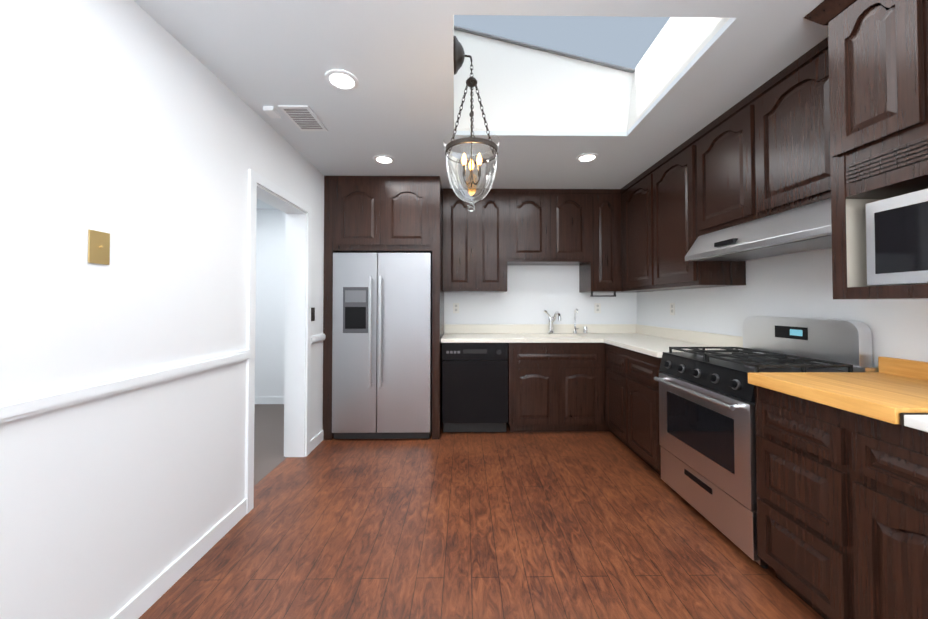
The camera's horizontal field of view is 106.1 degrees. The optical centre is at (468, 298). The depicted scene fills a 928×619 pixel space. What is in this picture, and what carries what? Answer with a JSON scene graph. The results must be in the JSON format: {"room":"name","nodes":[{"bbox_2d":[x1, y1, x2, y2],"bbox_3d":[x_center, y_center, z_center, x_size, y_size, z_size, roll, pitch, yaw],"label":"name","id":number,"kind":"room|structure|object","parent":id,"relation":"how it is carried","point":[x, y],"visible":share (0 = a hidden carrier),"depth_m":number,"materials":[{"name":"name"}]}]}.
{"room":"kitchen","nodes":[
{"label":"kitchen","id":0,"kind":"room"},
{"bbox_2d":[0,0,323,618],"bbox_3d":[-1.393,-0.441,0.838,0.180,3.400,7.410,0,-1,-1],"label":"wall","id":1,"kind":"structure","parent":0,"point":[140,136],"depth_m":1.33,"materials":[{"name":"white paint"}]},
{"bbox_2d":[88,230,109,264],"bbox_3d":[-1.308,-0.179,1.240,0.016,0.115,0.070,0,-1,-1],"label":"switch plate","id":2,"kind":"object","parent":1,"relation":"attached to","point":[98,247],"visible":1,"depth_m":1.24,"materials":[{"name":"brown"}]},
{"bbox_2d":[0,169,325,618],"bbox_3d":[-0.480,0.229,0.838,4.875,2.060,7.100,0,-1,-1],"label":"wall trim","id":3,"kind":"structure","parent":1,"relation":"attached to","point":[295,399],"depth_m":2.12,"materials":[{"name":"white paint"}]},
{"bbox_2d":[311,308,314,320],"bbox_3d":[-1.333,0.138,2.989,0.008,0.115,0.070,0,-1,-1],"label":"switch plate","id":4,"kind":"object","parent":1,"relation":"attached to","point":[312,314],"visible":0.89,"depth_m":2.98,"materials":[{"name":"brown metal"}]},
{"bbox_2d":[138,404,823,618],"bbox_3d":[-0.509,1.308,0.799,5.335,0.102,7.460,0,-1,-1],"label":"floor","id":5,"kind":"structure","parent":0,"point":[507,524],"depth_m":1.82,"materials":[{"name":"brown wood"}]},
{"bbox_2d":[332,253,431,438],"bbox_3d":[-0.799,0.441,3.500,0.893,1.703,0.762,0,-1,-1],"label":"refrigerator","id":6,"kind":"object","parent":5,"relation":"on","point":[382,351],"visible":0.98,"depth_m":3.19,"materials":[{"name":"silver metal"}]},
{"bbox_2d":[323,176,443,439],"bbox_3d":[-0.807,0.086,3.575,1.072,2.438,0.737,0,-1,-1],"label":"tall cabinet","id":7,"kind":"object","parent":5,"relation":"on","point":[383,214],"visible":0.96,"depth_m":3.23,"materials":[{"name":"brown wood"}]},
{"bbox_2d":[442,343,507,431],"bbox_3d":[0.059,0.864,3.592,0.625,0.859,0.605,0,-1,-1],"label":"dishwasher","id":8,"kind":"object","parent":5,"relation":"on","point":[474,387],"visible":0.94,"depth_m":3.32,"materials":[{"name":"black"}]},
{"bbox_2d":[599,343,618,438],"bbox_3d":[1.611,0.859,3.075,0.631,0.876,0.560,0,-1,-1],"label":"base cabinet","id":9,"kind":"object","parent":5,"relation":"on","point":[608,353],"depth_m":3.21,"materials":[{"name":"brown wood"}]},
{"bbox_2d":[441,324,600,342],"bbox_3d":[0.825,0.361,3.643,2.187,0.139,0.632,0,-1,-1],"label":"countertop","id":10,"kind":"structure","parent":9,"relation":"on","point":[453,333],"depth_m":3.91,"materials":[{"name":"white stone"}]},
{"bbox_2d":[519,334,586,337],"bbox_3d":[0.878,0.472,3.642,0.658,0.158,0.378,0,-1,-1],"label":"sink basin","id":11,"kind":"object","parent":10,"relation":"in","point":[550,335],"visible":0.06,"depth_m":3.82,"materials":[{"name":"white ceramic"}]},
{"bbox_2d":[544,308,587,333],"bbox_3d":[1.077,0.250,3.787,0.496,0.285,0.272,0,-1,-1],"label":"faucet set","id":12,"kind":"object","parent":10,"relation":"on","point":[551,320],"visible":1,"depth_m":3.86,"materials":[{"name":"silver metal"}]},
{"bbox_2d":[597,324,742,357],"bbox_3d":[1.600,0.348,2.871,0.657,0.139,0.930,0,-1,-1],"label":"countertop","id":13,"kind":"structure","parent":9,"relation":"on","point":[654,341],"depth_m":3.04,"materials":[{"name":"white stone"}]},
{"bbox_2d":[619,347,662,475],"bbox_3d":[1.616,0.853,2.666,0.631,0.876,0.535,0,-1,-1],"label":"base cabinet","id":14,"kind":"object","parent":5,"relation":"on","point":[638,389],"depth_m":2.65,"materials":[{"name":"brown wood"}]},
{"bbox_2d":[654,316,878,568],"bbox_3d":[1.590,0.697,2.011,0.683,1.165,0.766,0,-1,-1],"label":"range","id":15,"kind":"object","parent":5,"relation":"on","point":[707,433],"visible":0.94,"depth_m":1.88,"materials":[{"name":"silver metal"}]},
{"bbox_2d":[755,385,838,618],"bbox_3d":[1.632,0.831,1.382,0.632,0.876,0.476,0,-1,-1],"label":"base cabinet","id":16,"kind":"object","parent":5,"relation":"on","point":[797,446],"depth_m":1.39,"materials":[{"name":"brown wood"}]},
{"bbox_2d":[748,357,927,423],"bbox_3d":[1.625,0.330,1.351,0.646,0.124,0.556,0,-1,-1],"label":"countertop","id":17,"kind":"structure","parent":16,"relation":"on","point":[891,390],"depth_m":1.36,"materials":[{"name":"beige wood"}]},
{"bbox_2d":[835,408,927,618],"bbox_3d":[1.638,0.823,0.913,0.632,0.876,0.608,0,-1,-1],"label":"base cabinet","id":18,"kind":"object","parent":5,"relation":"on","point":[842,513],"depth_m":1.12,"materials":[{"name":"brown wood"}]},
{"bbox_2d":[900,413,927,431],"bbox_3d":[1.639,0.360,0.591,0.637,0.038,0.957,0,-1,-1],"label":"countertop","id":19,"kind":"structure","parent":18,"relation":"on","point":[918,421],"depth_m":1.04,"materials":[{"name":"white"}]},
{"bbox_2d":[134,0,827,208],"bbox_3d":[-1.050,-1.610,0.914,6.325,0.860,7.515,0,-1,-1],"label":"ceiling","id":20,"kind":"structure","parent":0,"point":[550,118],"depth_m":2.01,"materials":[{"name":"white paint"}]},
{"bbox_2d":[263,105,327,130],"bbox_3d":[-1.102,-1.143,2.243,0.275,0.026,0.300,0,-1,-1],"label":"ceiling vent","id":21,"kind":"object","parent":20,"relation":"in","point":[303,117],"visible":1,"depth_m":2.19,"materials":[{"name":"white metal"}]},
{"bbox_2d":[325,69,358,90],"bbox_3d":[-0.673,-1.158,1.859,0.167,0.009,0.167,0,-1,-10],"label":"recessed light","id":22,"kind":"object","parent":20,"relation":"in","point":[341,79],"depth_m":1.85,"materials":[{"name":"white paint"}]},
{"bbox_2d":[373,155,393,163],"bbox_3d":[-0.698,-1.141,2.879,0.167,0.009,0.167,0,-1,-7],"label":"recessed light","id":23,"kind":"object","parent":20,"relation":"in","point":[383,159],"depth_m":2.88,"materials":[{"name":"white paint"}]},
{"bbox_2d":[445,35,498,210],"bbox_3d":[0.016,-0.900,1.813,0.294,0.898,0.294,0,-1,-1],"label":"lantern pendant light","id":24,"kind":"object","parent":20,"relation":"hanging from","point":[453,159],"visible":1,"depth_m":1.84,"materials":[{"name":"clear glass"}]},
{"bbox_2d":[454,15,669,72],"bbox_3d":[0.549,-1.775,1.972,1.450,0.334,1.185,0,-1,-1],"label":"glass","id":25,"kind":"object","parent":20,"relation":"attached to","point":[622,43],"visible":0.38,"depth_m":2.33,"materials":[{"name":"blue glass"}]},
{"bbox_2d":[576,153,597,161],"bbox_3d":[0.966,-1.142,2.842,0.167,0.009,0.167,0,-1,-7],"label":"recessed light","id":26,"kind":"object","parent":20,"relation":"in","point":[587,157],"depth_m":2.84,"materials":[{"name":"white paint"}]},
{"bbox_2d":[444,265,635,324],"bbox_3d":[0.278,-0.387,4.046,3.240,3.400,0.155,0,-1,-1],"label":"wall","id":27,"kind":"structure","parent":0,"point":[532,290],"depth_m":3.97,"materials":[{"name":"white paint"}]},
{"bbox_2d":[453,303,458,312],"bbox_3d":[-0.141,0.114,3.950,0.070,0.115,0.007,0,-1,-1],"label":"electrical outlet plate","id":28,"kind":"object","parent":27,"relation":"attached to","point":[455,305],"depth_m":3.95,"materials":[{"name":"white plastic"}]},
{"bbox_2d":[443,188,482,291],"bbox_3d":[-0.068,-0.599,3.776,0.404,1.062,0.377,0,-1,-1],"label":"upper cabinet","id":29,"kind":"object","parent":27,"relation":"attached to","point":[462,227],"depth_m":3.59,"materials":[{"name":"brown wood"}]},
{"bbox_2d":[483,189,510,292],"bbox_3d":[0.197,-0.598,3.779,0.405,1.062,0.377,0,-1,-1],"label":"upper cabinet","id":30,"kind":"object","parent":27,"relation":"attached to","point":[497,203],"depth_m":3.60,"materials":[{"name":"brown wood"}]},
{"bbox_2d":[511,189,558,264],"bbox_3d":[0.651,-0.752,3.788,0.503,0.754,0.377,0,-1,-1],"label":"upper cabinet","id":31,"kind":"object","parent":27,"relation":"attached to","point":[534,212],"depth_m":3.60,"materials":[{"name":"brown wood"}]},
{"bbox_2d":[559,189,594,264],"bbox_3d":[1.013,-0.752,3.792,0.502,0.754,0.377,0,-1,-1],"label":"upper cabinet","id":32,"kind":"object","parent":27,"relation":"attached to","point":[576,227],"depth_m":3.61,"materials":[{"name":"brown wood"}]},
{"bbox_2d":[579,189,614,292],"bbox_3d":[1.408,-0.598,3.795,0.287,1.062,0.377,0,-1,-1],"label":"upper cabinet","id":33,"kind":"object","parent":27,"relation":"attached to","point":[595,277],"depth_m":3.61,"materials":[{"name":"brown wood"}]},
{"bbox_2d":[590,292,615,296],"bbox_3d":[1.421,-0.043,3.682,0.272,0.051,0.030,0,-1,-1],"label":"paper towel holder","id":34,"kind":"object","parent":33,"relation":"attached to","point":[592,295],"visible":0.9,"depth_m":3.68,"materials":[{"name":"black"}]},
{"bbox_2d":[594,303,600,312],"bbox_3d":[1.469,0.114,3.970,0.070,0.115,0.007,0,-1,-1],"label":"electrical outlet plate","id":35,"kind":"object","parent":27,"relation":"attached to","point":[597,307],"depth_m":3.97,"materials":[{"name":"white plastic"}]},
{"bbox_2d":[636,248,927,367],"bbox_3d":[2.038,-0.444,0.661,0.155,3.400,6.970,0,-1,-1],"label":"wall","id":36,"kind":"structure","parent":0,"point":[797,285],"depth_m":2.10,"materials":[{"name":"white paint"}]},
{"bbox_2d":[611,164,680,292],"bbox_3d":[1.714,-0.607,3.277,0.422,1.061,0.705,0,-1,-1],"label":"upper cabinet","id":37,"kind":"object","parent":36,"relation":"attached to","point":[632,205],"depth_m":3.32,"materials":[{"name":"brown wood"}]},
{"bbox_2d":[670,303,674,314],"bbox_3d":[1.922,0.103,3.290,0.008,0.115,0.070,0,-1,-1],"label":"electrical outlet plate","id":38,"kind":"object","parent":36,"relation":"attached to","point":[672,305],"depth_m":3.28,"materials":[{"name":"white plastic"}]},
{"bbox_2d":[655,135,745,288],"bbox_3d":[1.755,-0.616,2.753,0.352,1.061,0.625,0,-1,-1],"label":"upper cabinet","id":39,"kind":"object","parent":36,"relation":"attached to","point":[675,172],"depth_m":2.62,"materials":[{"name":"brown wood"}]},
{"bbox_2d":[695,102,738,236],"bbox_3d":[1.763,-0.798,2.162,0.352,0.718,0.563,0,-1,-1],"label":"upper cabinet","id":40,"kind":"object","parent":36,"relation":"attached to","point":[716,144],"depth_m":2.23,"materials":[{"name":"brown wood"}]},
{"bbox_2d":[739,37,830,223],"bbox_3d":[1.768,-0.805,1.740,0.352,0.718,0.562,0,-1,-1],"label":"upper cabinet","id":41,"kind":"object","parent":36,"relation":"attached to","point":[762,151],"depth_m":1.74,"materials":[{"name":"brown wood"}]},
{"bbox_2d":[685,198,831,260],"bbox_3d":[1.724,-0.352,1.942,0.433,0.177,0.978,0,-1,-1],"label":"range hood","id":42,"kind":"object","parent":41,"relation":"attached to","point":[806,228],"visible":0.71,"depth_m":1.83,"materials":[{"name":"silver metal"}]},
{"bbox_2d":[804,0,927,298],"bbox_3d":[1.677,-0.589,0.976,0.552,1.174,0.945,0,-1,-1],"label":"upper cabinet","id":43,"kind":"object","parent":36,"relation":"attached to","point":[878,78],"visible":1,"depth_m":1.26,"materials":[{"name":"brown wood"}]},
{"bbox_2d":[865,188,927,285],"bbox_3d":[1.677,-0.205,1.002,0.438,0.315,0.620,0,-1,-1],"label":"microwave","id":44,"kind":"object","parent":43,"relation":"in","point":[896,240],"visible":0.94,"depth_m":1.21,"materials":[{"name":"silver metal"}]}
]}

